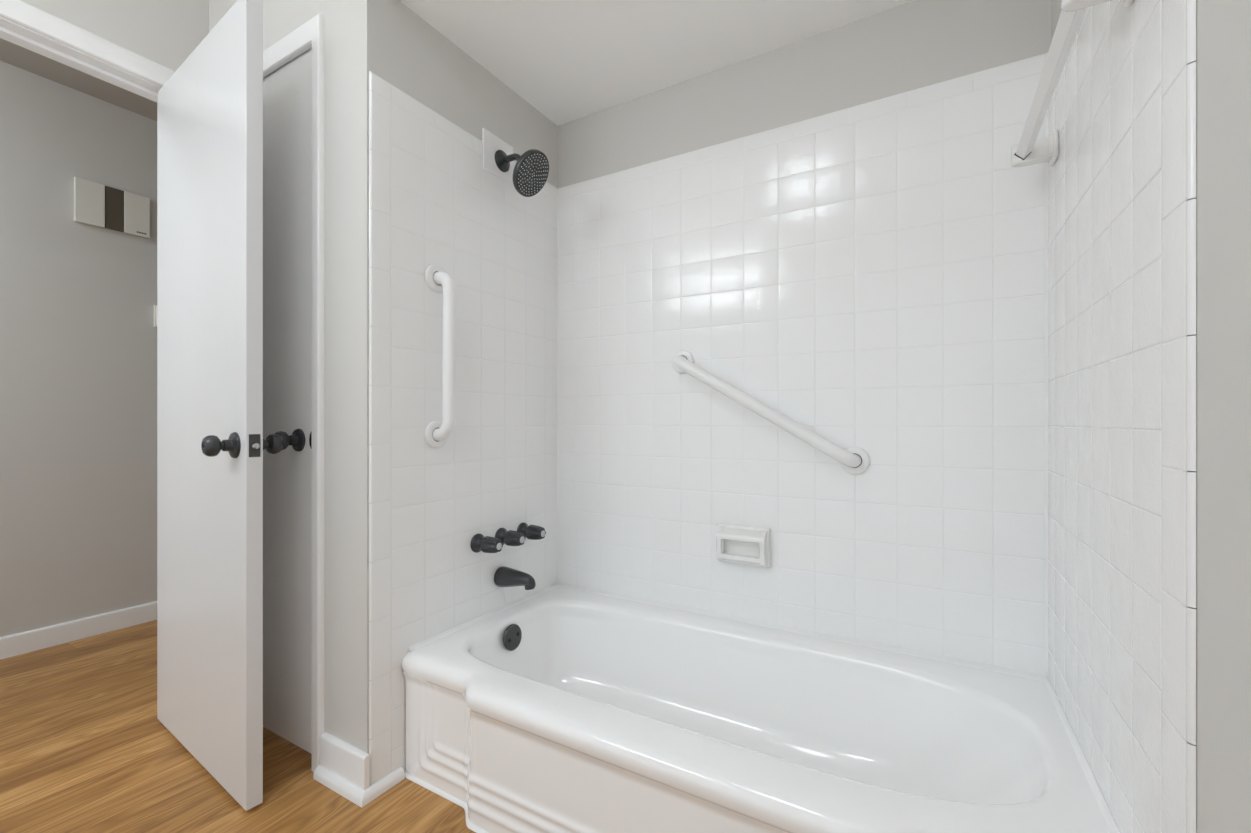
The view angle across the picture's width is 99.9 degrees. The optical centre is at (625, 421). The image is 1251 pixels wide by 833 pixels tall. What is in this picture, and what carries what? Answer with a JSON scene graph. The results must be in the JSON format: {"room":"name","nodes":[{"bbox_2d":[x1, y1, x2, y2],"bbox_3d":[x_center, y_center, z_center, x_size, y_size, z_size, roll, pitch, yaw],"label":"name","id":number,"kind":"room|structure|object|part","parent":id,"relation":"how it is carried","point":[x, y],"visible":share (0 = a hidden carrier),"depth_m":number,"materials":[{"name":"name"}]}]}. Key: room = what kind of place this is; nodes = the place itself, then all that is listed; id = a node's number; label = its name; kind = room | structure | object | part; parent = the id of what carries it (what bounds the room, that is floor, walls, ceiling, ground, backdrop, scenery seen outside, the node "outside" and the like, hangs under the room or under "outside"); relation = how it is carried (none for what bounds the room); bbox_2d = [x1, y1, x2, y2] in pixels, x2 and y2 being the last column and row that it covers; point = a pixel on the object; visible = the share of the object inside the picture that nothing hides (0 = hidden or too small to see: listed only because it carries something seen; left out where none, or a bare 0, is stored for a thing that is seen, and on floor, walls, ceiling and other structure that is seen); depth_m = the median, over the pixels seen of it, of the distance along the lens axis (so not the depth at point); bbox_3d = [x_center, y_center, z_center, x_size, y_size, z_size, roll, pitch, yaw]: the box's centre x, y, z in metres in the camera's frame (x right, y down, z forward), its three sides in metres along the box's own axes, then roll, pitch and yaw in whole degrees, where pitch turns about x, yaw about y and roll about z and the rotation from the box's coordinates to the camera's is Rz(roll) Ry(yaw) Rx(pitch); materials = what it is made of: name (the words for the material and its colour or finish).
{"room":"bathroom","nodes":[
{"label":"bathroom","id":0,"kind":"room"},
{"bbox_2d":[0,61,156,636],"bbox_3d":[-2.583,-0.255,2.243,0.100,2.460,4.200,0,0,30],"label":"wall","id":1,"kind":"structure","parent":0,"point":[78,333],"depth_m":2.34,"materials":[{"name":"paint"}]},
{"bbox_2d":[0,601,156,659],"bbox_3d":[-2.534,0.931,2.214,0.014,0.088,4.000,0,0,30],"label":"baseboard","id":2,"kind":"structure","parent":1,"relation":"attached to","point":[12,645],"depth_m":2.34,"materials":[{"name":"paint"}]},
{"bbox_2d":[74,177,149,238],"bbox_3d":[-2.389,-0.991,2.454,0.023,0.196,0.260,0,0,30],"label":"door chime","id":3,"kind":"object","parent":1,"relation":"attached to","point":[95,204],"visible":1,"depth_m":2.44,"materials":[{"name":"white plastic"}]},
{"bbox_3d":[-2.385,-0.991,2.454,0.009,0.194,0.066,0,0,30],"label":"panel","id":4,"kind":"part","parent":3,"relation":"part of","materials":[{"name":"brown plastic"}]},
{"bbox_2d":[154,305,156,326],"bbox_3d":[-2.287,-0.520,2.626,0.028,0.110,0.100,0,0,30],"label":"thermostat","id":5,"kind":"object","parent":1,"relation":"attached to","point":[155,306],"visible":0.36,"depth_m":2.58,"materials":[{"name":"white plastic"}]},
{"bbox_2d":[0,38,156,120],"bbox_3d":[-2.127,-1.515,1.978,1.155,0.060,4.200,0,0,30],"label":"ceiling","id":6,"kind":"structure","parent":0,"point":[13,54],"depth_m":2.28,"materials":[{"name":"paint"}]},
{"bbox_2d":[22,0,208,71],"bbox_3d":[-1.459,-0.255,1.869,0.110,2.460,3.720,0,0,30],"label":"wall","id":7,"kind":"structure","parent":0,"point":[165,33],"depth_m":1.66,"materials":[{"name":"paint"}]},
{"bbox_2d":[0,17,161,101],"bbox_3d":[-1.717,-0.060,1.425,0.112,2.070,0.812,0,0,30],"label":"trim","id":8,"kind":"structure","parent":7,"relation":"attached to","point":[12,32],"depth_m":1.55,"materials":[{"name":"paint"}]},
{"bbox_2d":[0,0,174,86],"bbox_3d":[-1.663,-0.085,1.393,0.014,2.120,0.912,0,0,30],"label":"trim","id":9,"kind":"structure","parent":7,"relation":"attached to","point":[19,12],"depth_m":1.53,"materials":[{"name":"paint"}]},
{"bbox_2d":[157,0,282,810],"bbox_3d":[-1.228,-0.052,1.495,0.726,2.030,0.172,0,0,30],"label":"door","id":10,"kind":"structure","parent":7,"relation":"in","point":[211,444],"depth_m":1.43,"materials":[{"name":"paint"}]},
{"bbox_3d":[-1.008,0.060,1.309,0.067,0.067,0.070,0,0,30],"label":"knob","id":11,"kind":"part","parent":10,"relation":"part of","materials":[{"name":"black metal"}]},
{"bbox_3d":[-0.927,0.060,1.314,0.002,0.057,0.025,0,0,35],"label":"latch plate","id":12,"kind":"part","parent":10,"relation":"part of","materials":[{"name":"grey metal"}]},
{"bbox_3d":[-0.954,0.060,1.395,0.067,0.067,0.070,0,0,30],"label":"knob","id":13,"kind":"part","parent":10,"relation":"part of","materials":[{"name":"black metal"}]},
{"bbox_2d":[0,620,475,832],"bbox_3d":[-0.996,1.005,1.323,3.768,0.060,4.200,0,0,30],"label":"floor","id":14,"kind":"structure","parent":0,"point":[85,748],"depth_m":1.46,"materials":[{"name":"brown wood"}]},
{"bbox_2d":[402,583,1119,832],"bbox_3d":[0.202,0.802,1.354,1.510,0.346,0.746,0,0,30],"label":"bathtub","id":15,"kind":"object","parent":14,"relation":"on","point":[558,707],"visible":1,"depth_m":1.28,"materials":[{"name":"ceramic"}]},
{"bbox_3d":[-0.364,0.692,1.688,0.021,0.080,0.080,0,0,30],"label":"overflow plate","id":16,"kind":"part","parent":15,"relation":"part of","materials":[{"name":"grey metal"}]},
{"bbox_2d":[209,0,556,753],"bbox_3d":[-0.836,-0.255,1.959,0.877,2.460,0.860,0,0,30],"label":"wall","id":17,"kind":"structure","parent":0,"point":[387,39],"depth_m":1.43,"materials":[{"name":"paint"}]},
{"bbox_2d":[263,48,311,753],"bbox_3d":[-1.128,-0.059,1.617,0.539,2.017,0.102,0,0,30],"label":"door","id":18,"kind":"structure","parent":17,"relation":"in","point":[287,91],"depth_m":1.56,"materials":[{"name":"paint"}]},
{"bbox_3d":[-0.969,0.054,1.504,0.067,0.067,0.067,0,0,30],"label":"knob","id":19,"kind":"part","parent":18,"relation":"part of","materials":[{"name":"black metal"}]},
{"bbox_3d":[-0.889,0.053,1.511,0.019,0.056,0.028,0,0,30],"label":"strike plate","id":20,"kind":"part","parent":18,"relation":"part of","materials":[{"name":"black metal"}]},
{"bbox_2d":[263,13,323,771],"bbox_3d":[-1.119,-0.079,1.617,0.639,2.108,0.015,0,0,30],"label":"trim","id":21,"kind":"structure","parent":17,"relation":"attached to","point":[310,34],"depth_m":1.46,"materials":[{"name":"paint"}]},
{"bbox_2d":[313,732,404,807],"bbox_3d":[-0.728,0.918,1.436,0.216,0.113,0.125,0,0,30],"label":"baseboard","id":22,"kind":"structure","parent":17,"relation":"attached to","point":[337,756],"depth_m":1.39,"materials":[{"name":"paint"}]},
{"bbox_2d":[369,71,557,785],"bbox_3d":[-0.466,0.009,1.713,0.011,1.932,0.794,0,0,30],"label":"tiled wall","id":23,"kind":"structure","parent":17,"relation":"attached to","point":[433,200],"depth_m":1.59,"materials":[{"name":"white tile"}]},
{"bbox_2d":[424,265,455,447],"bbox_3d":[-0.525,-0.191,1.528,0.076,0.538,0.082,0,0,30],"label":"grab bar","id":24,"kind":"object","parent":23,"relation":"attached to","point":[436,433],"visible":1,"depth_m":1.51,"materials":[{"name":"white metal"}]},
{"bbox_2d":[557,189,558,582],"bbox_3d":[-0.263,-0.132,2.052,0.006,1.554,0.006,0,0,30],"label":"trim","id":25,"kind":"structure","parent":23,"relation":"attached to","point":[557,189],"depth_m":2.05,"materials":[{"name":"tile"}]},
{"bbox_2d":[470,533,502,552],"bbox_3d":[-0.434,0.390,1.666,0.096,0.060,0.060,0,0,30],"label":"handle","id":26,"kind":"object","parent":17,"relation":"attached to","point":[487,544],"visible":1,"depth_m":1.65,"materials":[{"name":"black metal"}]},
{"bbox_3d":[-0.422,0.390,1.659,0.064,0.051,0.052,0,0,30],"label":"handle","id":27,"kind":"part","parent":26,"relation":"part of","materials":[{"name":"black metal"}]},
{"bbox_2d":[495,528,525,545],"bbox_3d":[-0.381,0.390,1.759,0.096,0.060,0.060,0,0,30],"label":"handle","id":28,"kind":"object","parent":17,"relation":"attached to","point":[510,538],"visible":0.95,"depth_m":1.74,"materials":[{"name":"black metal"}]},
{"bbox_3d":[-0.369,0.390,1.752,0.064,0.051,0.052,0,0,30],"label":"handle","id":29,"kind":"part","parent":28,"relation":"part of","materials":[{"name":"black metal"}]},
{"bbox_2d":[494,566,535,589],"bbox_3d":[-0.360,0.524,1.745,0.145,0.068,0.067,0,0,30],"label":"tub spout","id":30,"kind":"object","parent":17,"relation":"attached to","point":[504,576],"visible":1,"depth_m":1.73,"materials":[{"name":"black metal"}]},
{"bbox_2d":[495,149,548,196],"bbox_3d":[-0.345,-0.827,1.720,0.192,0.182,0.146,0,0,30],"label":"shower head","id":31,"kind":"object","parent":17,"relation":"attached to","point":[531,169],"visible":1,"depth_m":1.70},
{"bbox_3d":[-0.366,-0.852,1.745,0.135,0.086,0.029,0,0,40],"label":"arm","id":32,"kind":"part","parent":31,"relation":"part of","materials":[{"name":"black metal"}]},
{"bbox_2d":[517,522,545,539],"bbox_3d":[-0.326,0.390,1.852,0.096,0.060,0.060,0,0,30],"label":"handle","id":33,"kind":"object","parent":17,"relation":"attached to","point":[532,532],"visible":0.95,"depth_m":1.83,"materials":[{"name":"black metal"}]},
{"bbox_3d":[-0.315,0.390,1.845,0.064,0.051,0.052,0,0,30],"label":"handle","id":34,"kind":"part","parent":33,"relation":"part of","materials":[{"name":"black metal"}]},
{"bbox_2d":[401,0,913,125],"bbox_3d":[0.216,-1.187,1.378,1.526,0.050,0.708,0,0,30],"label":"ceiling","id":35,"kind":"structure","parent":0,"point":[570,60],"depth_m":1.59,"materials":[{"name":"paint"}]},
{"bbox_2d":[557,0,1050,187],"bbox_3d":[0.378,-0.255,1.758,1.826,2.460,0.112,0,0,30],"label":"wall","id":36,"kind":"structure","parent":0,"point":[915,44],"depth_m":1.58,"materials":[{"name":"paint"}]},
{"bbox_2d":[558,53,1045,675],"bbox_3d":[0.391,-0.128,1.681,1.510,1.575,0.007,0,0,30],"label":"tiled wall","id":37,"kind":"structure","parent":36,"relation":"attached to","point":[871,275],"depth_m":1.55,"materials":[{"name":"white tile"}]},
{"bbox_2d":[716,523,769,567],"bbox_3d":[0.367,0.394,1.661,0.168,0.123,0.050,0,0,30],"label":"soap dish","id":38,"kind":"object","parent":37,"relation":"attached to","point":[740,544],"visible":1,"depth_m":1.66,"materials":[{"name":"white ceramic"}]},
{"bbox_3d":[0.365,0.394,1.656,0.134,0.105,0.038,0,0,30],"label":"dish","id":39,"kind":"part","parent":38,"relation":"part of","materials":[{"name":"white ceramic"}]},
{"bbox_2d":[672,350,869,473],"bbox_3d":[0.410,-0.045,1.621,0.618,0.395,0.076,0,0,30],"label":"grab bar","id":40,"kind":"object","parent":37,"relation":"attached to","point":[854,460],"visible":1,"depth_m":1.56,"materials":[{"name":"white metal"}]},
{"bbox_2d":[1051,0,1250,832],"bbox_3d":[0.413,-0.255,0.096,0.100,2.460,2.728,0,0,30],"label":"wall","id":41,"kind":"structure","parent":0,"point":[1223,27],"depth_m":0.54,"materials":[{"name":"paint"}]},
{"bbox_2d":[1048,0,1195,832],"bbox_3d":[0.842,0.030,0.945,0.008,1.890,0.814,0,0,30],"label":"tiled wall","id":42,"kind":"structure","parent":41,"relation":"attached to","point":[1122,179],"depth_m":0.78,"materials":[{"name":"white tile"}]},
{"bbox_2d":[1045,53,1047,677],"bbox_3d":[1.038,-0.132,1.298,0.006,1.554,0.006,0,0,30],"label":"trim","id":43,"kind":"structure","parent":42,"relation":"attached to","point":[1046,115],"depth_m":1.30,"materials":[{"name":"tile"}]},
{"bbox_2d":[1011,0,1133,166],"bbox_3d":[0.815,-0.628,0.991,0.085,0.062,0.610,0,0,30],"label":"towel bar","id":44,"kind":"object","parent":42,"relation":"attached to","point":[1030,150],"visible":1,"depth_m":0.98,"materials":[{"name":"white metal"}]},
{"bbox_3d":[0.951,-0.629,1.231,0.079,0.047,0.050,0,0,30],"label":"post","id":45,"kind":"part","parent":44,"relation":"part of","materials":[{"name":"white ceramic"}]},
{"bbox_3d":[0.986,-0.628,1.210,0.010,0.062,0.060,0,0,30],"label":"wall plate","id":46,"kind":"part","parent":44,"relation":"part of","materials":[{"name":"white ceramic"}]},
{"bbox_3d":[0.675,-0.629,0.755,0.079,0.047,0.050,0,0,30],"label":"post","id":47,"kind":"part","parent":44,"relation":"part of","materials":[{"name":"white ceramic"}]},
{"bbox_3d":[0.710,-0.628,0.735,0.010,0.062,0.060,0,0,30],"label":"wall plate","id":48,"kind":"part","parent":44,"relation":"part of","materials":[{"name":"white ceramic"}]}
]}

